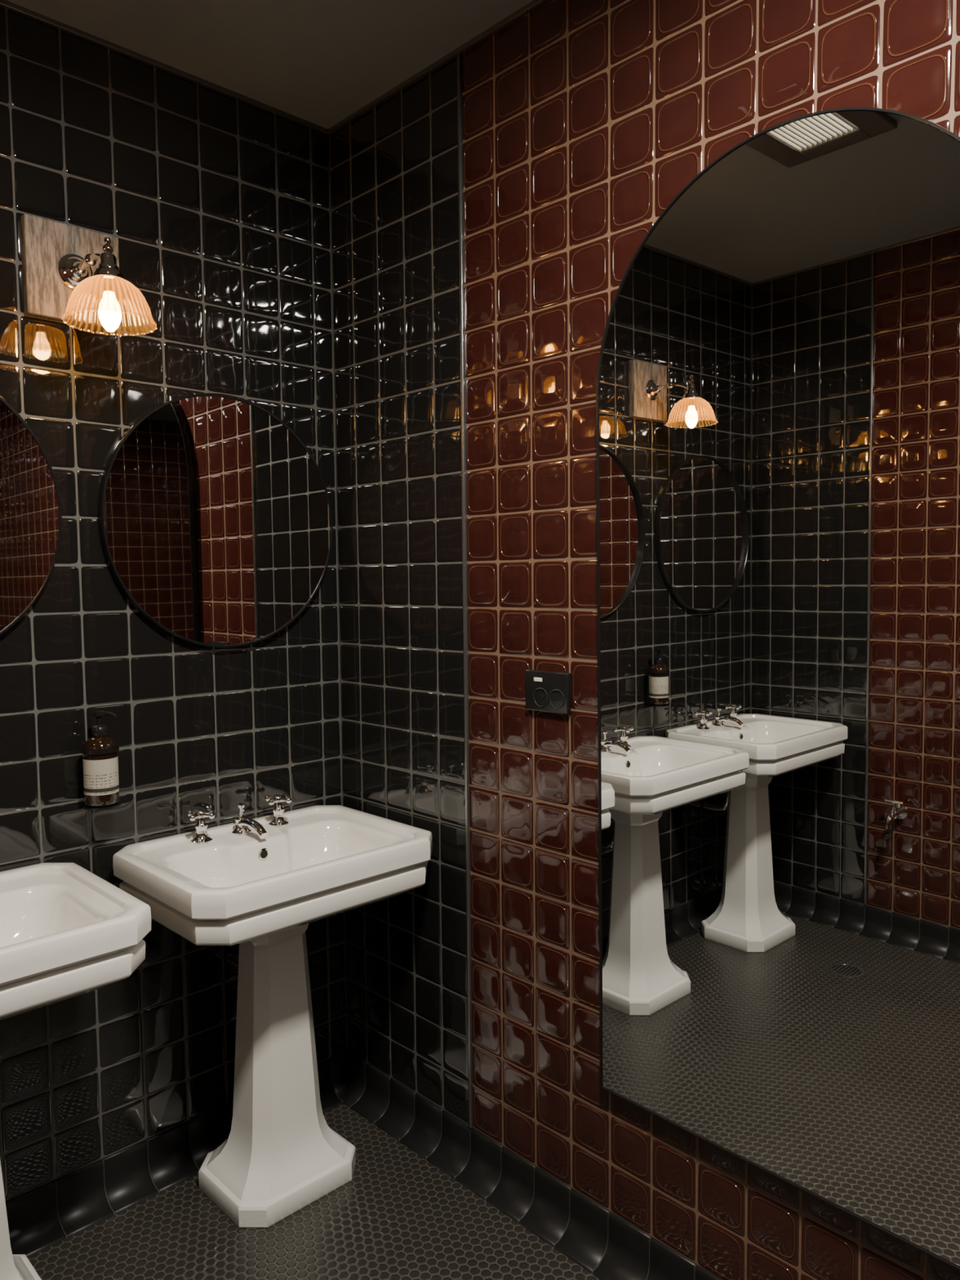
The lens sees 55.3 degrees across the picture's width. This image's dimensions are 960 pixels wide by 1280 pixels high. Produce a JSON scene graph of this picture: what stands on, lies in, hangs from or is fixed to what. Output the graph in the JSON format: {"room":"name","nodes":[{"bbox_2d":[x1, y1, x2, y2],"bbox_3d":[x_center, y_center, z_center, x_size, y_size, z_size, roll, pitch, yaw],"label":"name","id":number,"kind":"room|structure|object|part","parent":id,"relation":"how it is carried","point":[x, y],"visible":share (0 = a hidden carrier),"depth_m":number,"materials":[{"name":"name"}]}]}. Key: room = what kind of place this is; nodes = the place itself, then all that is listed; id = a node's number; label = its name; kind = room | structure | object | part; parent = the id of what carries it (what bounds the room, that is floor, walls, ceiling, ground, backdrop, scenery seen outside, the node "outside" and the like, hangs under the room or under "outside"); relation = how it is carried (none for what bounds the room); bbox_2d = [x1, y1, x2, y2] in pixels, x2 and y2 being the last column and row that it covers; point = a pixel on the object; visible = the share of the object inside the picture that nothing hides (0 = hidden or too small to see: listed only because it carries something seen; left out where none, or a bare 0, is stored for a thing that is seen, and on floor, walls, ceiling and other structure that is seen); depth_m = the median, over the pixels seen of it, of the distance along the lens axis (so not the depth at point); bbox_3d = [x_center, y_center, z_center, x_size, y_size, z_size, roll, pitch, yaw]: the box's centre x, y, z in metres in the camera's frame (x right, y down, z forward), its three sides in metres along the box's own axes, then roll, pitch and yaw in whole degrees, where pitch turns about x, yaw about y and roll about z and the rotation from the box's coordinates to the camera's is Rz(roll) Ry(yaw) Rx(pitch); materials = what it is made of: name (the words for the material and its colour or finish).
{"room":"public restroom","nodes":[
{"label":"public restroom","id":0,"kind":"room"},
{"bbox_2d":[0,6,347,1201],"bbox_3d":[-1.131,0.033,1.743,2.243,2.550,0.121,-4,5,-44],"label":"wall","id":1,"kind":"structure","parent":0,"point":[217,205],"depth_m":2.03,"materials":[{"name":"black tile"}]},
{"bbox_2d":[0,395,62,635],"bbox_3d":[-1.074,-0.241,1.681,0.587,0.587,0.022,-4,5,-44],"label":"round mirror","id":2,"kind":"object","parent":1,"relation":"attached to","point":[31,513],"visible":1,"depth_m":1.83,"materials":[{"name":"black mirror"}]},
{"bbox_2d":[20,213,157,336],"bbox_3d":[-0.750,-0.719,1.796,0.188,0.246,0.280,-4,5,-44],"label":"wall sconce","id":3,"kind":"object","parent":1,"relation":"attached to","point":[72,274],"visible":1,"depth_m":1.83,"materials":[{"name":"brown wood"}]},
{"bbox_3d":[-0.761,-0.740,1.806,0.013,0.039,0.144,-4,5,-44],"label":"arm","id":4,"kind":"part","parent":3,"relation":"part of","materials":[{"name":"silver metal"}]},
{"bbox_3d":[-0.712,-0.651,1.762,0.172,0.086,0.172,-4,5,-44],"label":"lamp shade","id":5,"kind":"part","parent":3,"relation":"part of","materials":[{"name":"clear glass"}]},
{"bbox_3d":[-0.712,-0.631,1.763,0.042,0.074,0.042,-4,5,-44],"label":"bulb","id":6,"kind":"part","parent":3,"relation":"part of","materials":[{"name":"white glass"}]},
{"bbox_2d":[80,710,120,810],"bbox_3d":[-0.802,0.248,1.928,0.075,0.202,0.090,-4,5,-44],"label":"soap dispenser","id":7,"kind":"object","parent":1,"relation":"attached to","point":[99,752],"visible":1,"depth_m":1.90,"materials":[{"name":"glass"}]},
{"bbox_2d":[82,734,119,807],"bbox_3d":[-0.796,0.271,1.924,0.068,0.150,0.068,-4,5,-44],"label":"bottle","id":8,"kind":"object","parent":7,"relation":"on","point":[100,752],"depth_m":1.90,"materials":[{"name":"brown glass"}]},
{"bbox_2d":[83,801,120,810],"bbox_3d":[-0.795,0.348,1.929,0.074,0.004,0.074,-3,4,-30],"label":"holder","id":9,"kind":"object","parent":7,"relation":"on","point":[91,806],"depth_m":1.90,"materials":[{"name":"black metal"}]},
{"bbox_2d":[0,0,328,135],"bbox_3d":[-1.099,-1.228,1.615,2.003,0.017,0.014,-4,5,-44],"label":"trim","id":10,"kind":"structure","parent":1,"relation":"attached to","point":[7,5],"depth_m":1.99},
{"bbox_2d":[5,1050,346,1257],"bbox_3d":[-1.060,1.209,1.758,2.003,0.100,0.061,-4,5,-44],"label":"baseboard","id":11,"kind":"structure","parent":1,"relation":"attached to","point":[43,1216],"depth_m":2.03,"materials":[{"name":"black tile"}]},
{"bbox_2d":[97,392,332,647],"bbox_3d":[-0.594,-0.276,2.144,0.587,0.587,0.022,-4,5,-44],"label":"round mirror","id":12,"kind":"object","parent":1,"relation":"attached to","point":[215,516],"visible":1,"depth_m":2.12,"materials":[{"name":"black mirror"}]},
{"bbox_2d":[6,0,533,128],"bbox_3d":[0.422,-1.195,0.039,2.243,0.107,4.627,-4,5,-44],"label":"ceiling","id":13,"kind":"structure","parent":0,"point":[318,62],"depth_m":1.91,"materials":[{"name":"grey paint"}]},
{"bbox_2d":[27,1103,599,1279],"bbox_3d":[0.447,1.396,0.208,2.243,0.100,4.627,-4,5,-44],"label":"floor","id":14,"kind":"structure","parent":0,"point":[399,1216],"depth_m":1.90,"materials":[{"name":"tile"}]},
{"bbox_2d":[0,862,151,1279],"bbox_3d":[-0.923,0.843,1.589,0.591,0.849,0.447,-4,5,-44],"label":"pedestal sink","id":15,"kind":"object","parent":14,"relation":"on","point":[67,931],"visible":1,"depth_m":1.61,"materials":[{"name":"white ceramic"}]},
{"bbox_2d":[0,862,151,1019],"bbox_3d":[-0.925,0.575,1.572,0.591,0.188,0.447,-4,5,-44],"label":"basin","id":16,"kind":"object","parent":15,"relation":"in","point":[67,931],"depth_m":1.58,"materials":[{"name":"white ceramic"}]},
{"bbox_2d":[112,793,432,1227],"bbox_3d":[-0.443,0.808,2.052,0.591,0.849,0.447,-4,5,-44],"label":"pedestal sink","id":17,"kind":"object","parent":14,"relation":"on","point":[258,884],"visible":1,"depth_m":2.01,"materials":[{"name":"white ceramic"}]},
{"bbox_2d":[186,808,214,844],"bbox_3d":[-0.631,0.420,2.073,0.068,0.073,0.068,-4,5,-44],"label":"tap","id":18,"kind":"object","parent":17,"relation":"on","point":[202,835],"depth_m":2.06,"materials":[{"name":"silver metal"}]},
{"bbox_3d":[-0.559,0.416,2.143,0.046,0.070,0.046,-4,5,-44],"label":"spout","id":19,"kind":"part","parent":17,"relation":"part of","materials":[{"name":"silver metal"}]},
{"bbox_3d":[-0.523,0.431,2.107,0.024,0.037,0.109,-4,5,-44],"label":"spout","id":20,"kind":"part","parent":17,"relation":"part of","materials":[{"name":"silver metal"}]},
{"bbox_2d":[112,804,432,945],"bbox_3d":[-0.445,0.540,2.034,0.591,0.188,0.447,-4,5,-44],"label":"basin","id":21,"kind":"object","parent":17,"relation":"in","point":[236,882],"depth_m":1.96,"materials":[{"name":"white ceramic"}]},
{"bbox_2d":[264,793,291,826],"bbox_3d":[-0.487,0.410,2.212,0.068,0.073,0.068,-4,5,-44],"label":"tap","id":22,"kind":"object","parent":17,"relation":"on","point":[279,819],"depth_m":2.20,"materials":[{"name":"silver metal"}]},
{"bbox_2d":[329,0,959,1279],"bbox_3d":[1.198,0.068,0.860,0.121,2.550,4.387,-4,5,-44],"label":"wall","id":23,"kind":"structure","parent":0,"point":[584,121],"depth_m":1.91,"materials":[{"name":"red tile"}]},
{"bbox_2d":[327,0,548,135],"bbox_3d":[1.140,-1.192,0.734,0.014,0.017,4.387,-4,5,-44],"label":"trim","id":24,"kind":"structure","parent":23,"relation":"attached to","point":[526,9],"depth_m":1.99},
{"bbox_2d":[457,53,473,1128],"bbox_3d":[-0.032,-0.072,2.038,0.010,2.400,0.009,-4,5,-44],"label":"trim","id":25,"kind":"structure","parent":23,"relation":"attached to","point":[460,120],"depth_m":2.03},
{"bbox_2d":[342,1050,721,1279],"bbox_3d":[1.148,1.245,0.877,0.061,0.100,4.387,-4,5,-44],"label":"baseboard","id":26,"kind":"structure","parent":23,"relation":"attached to","point":[606,1246],"depth_m":1.99,"materials":[{"name":"black tile"}]},
{"bbox_2d":[525,669,571,715],"bbox_3d":[0.138,0.106,1.870,0.014,0.084,0.117,-4,5,-44],"label":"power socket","id":27,"kind":"object","parent":23,"relation":"attached to","point":[548,691],"visible":1,"depth_m":1.86,"materials":[{"name":"black plastic"}]},
{"bbox_2d":[533,687,547,706],"bbox_3d":[0.124,0.117,1.877,0.002,0.040,0.040,-4,5,-44],"label":"outlet","id":28,"kind":"object","parent":27,"relation":"attached to","point":[540,694],"depth_m":1.88,"materials":[{"name":"black plastic"}]},
{"bbox_2d":[549,688,564,709],"bbox_3d":[0.154,0.119,1.845,0.002,0.040,0.040,-4,5,-44],"label":"outlet","id":29,"kind":"object","parent":27,"relation":"attached to","point":[557,696],"depth_m":1.85,"materials":[{"name":"black plastic"}]},
{"bbox_2d":[595,106,959,1271],"bbox_3d":[0.483,0.048,1.487,0.040,1.705,0.737,-4,5,-44],"label":"arched mirror","id":30,"kind":"object","parent":23,"relation":"attached to","point":[778,384],"visible":1,"depth_m":1.45,"materials":[{"name":"silver mirror"}]}
]}

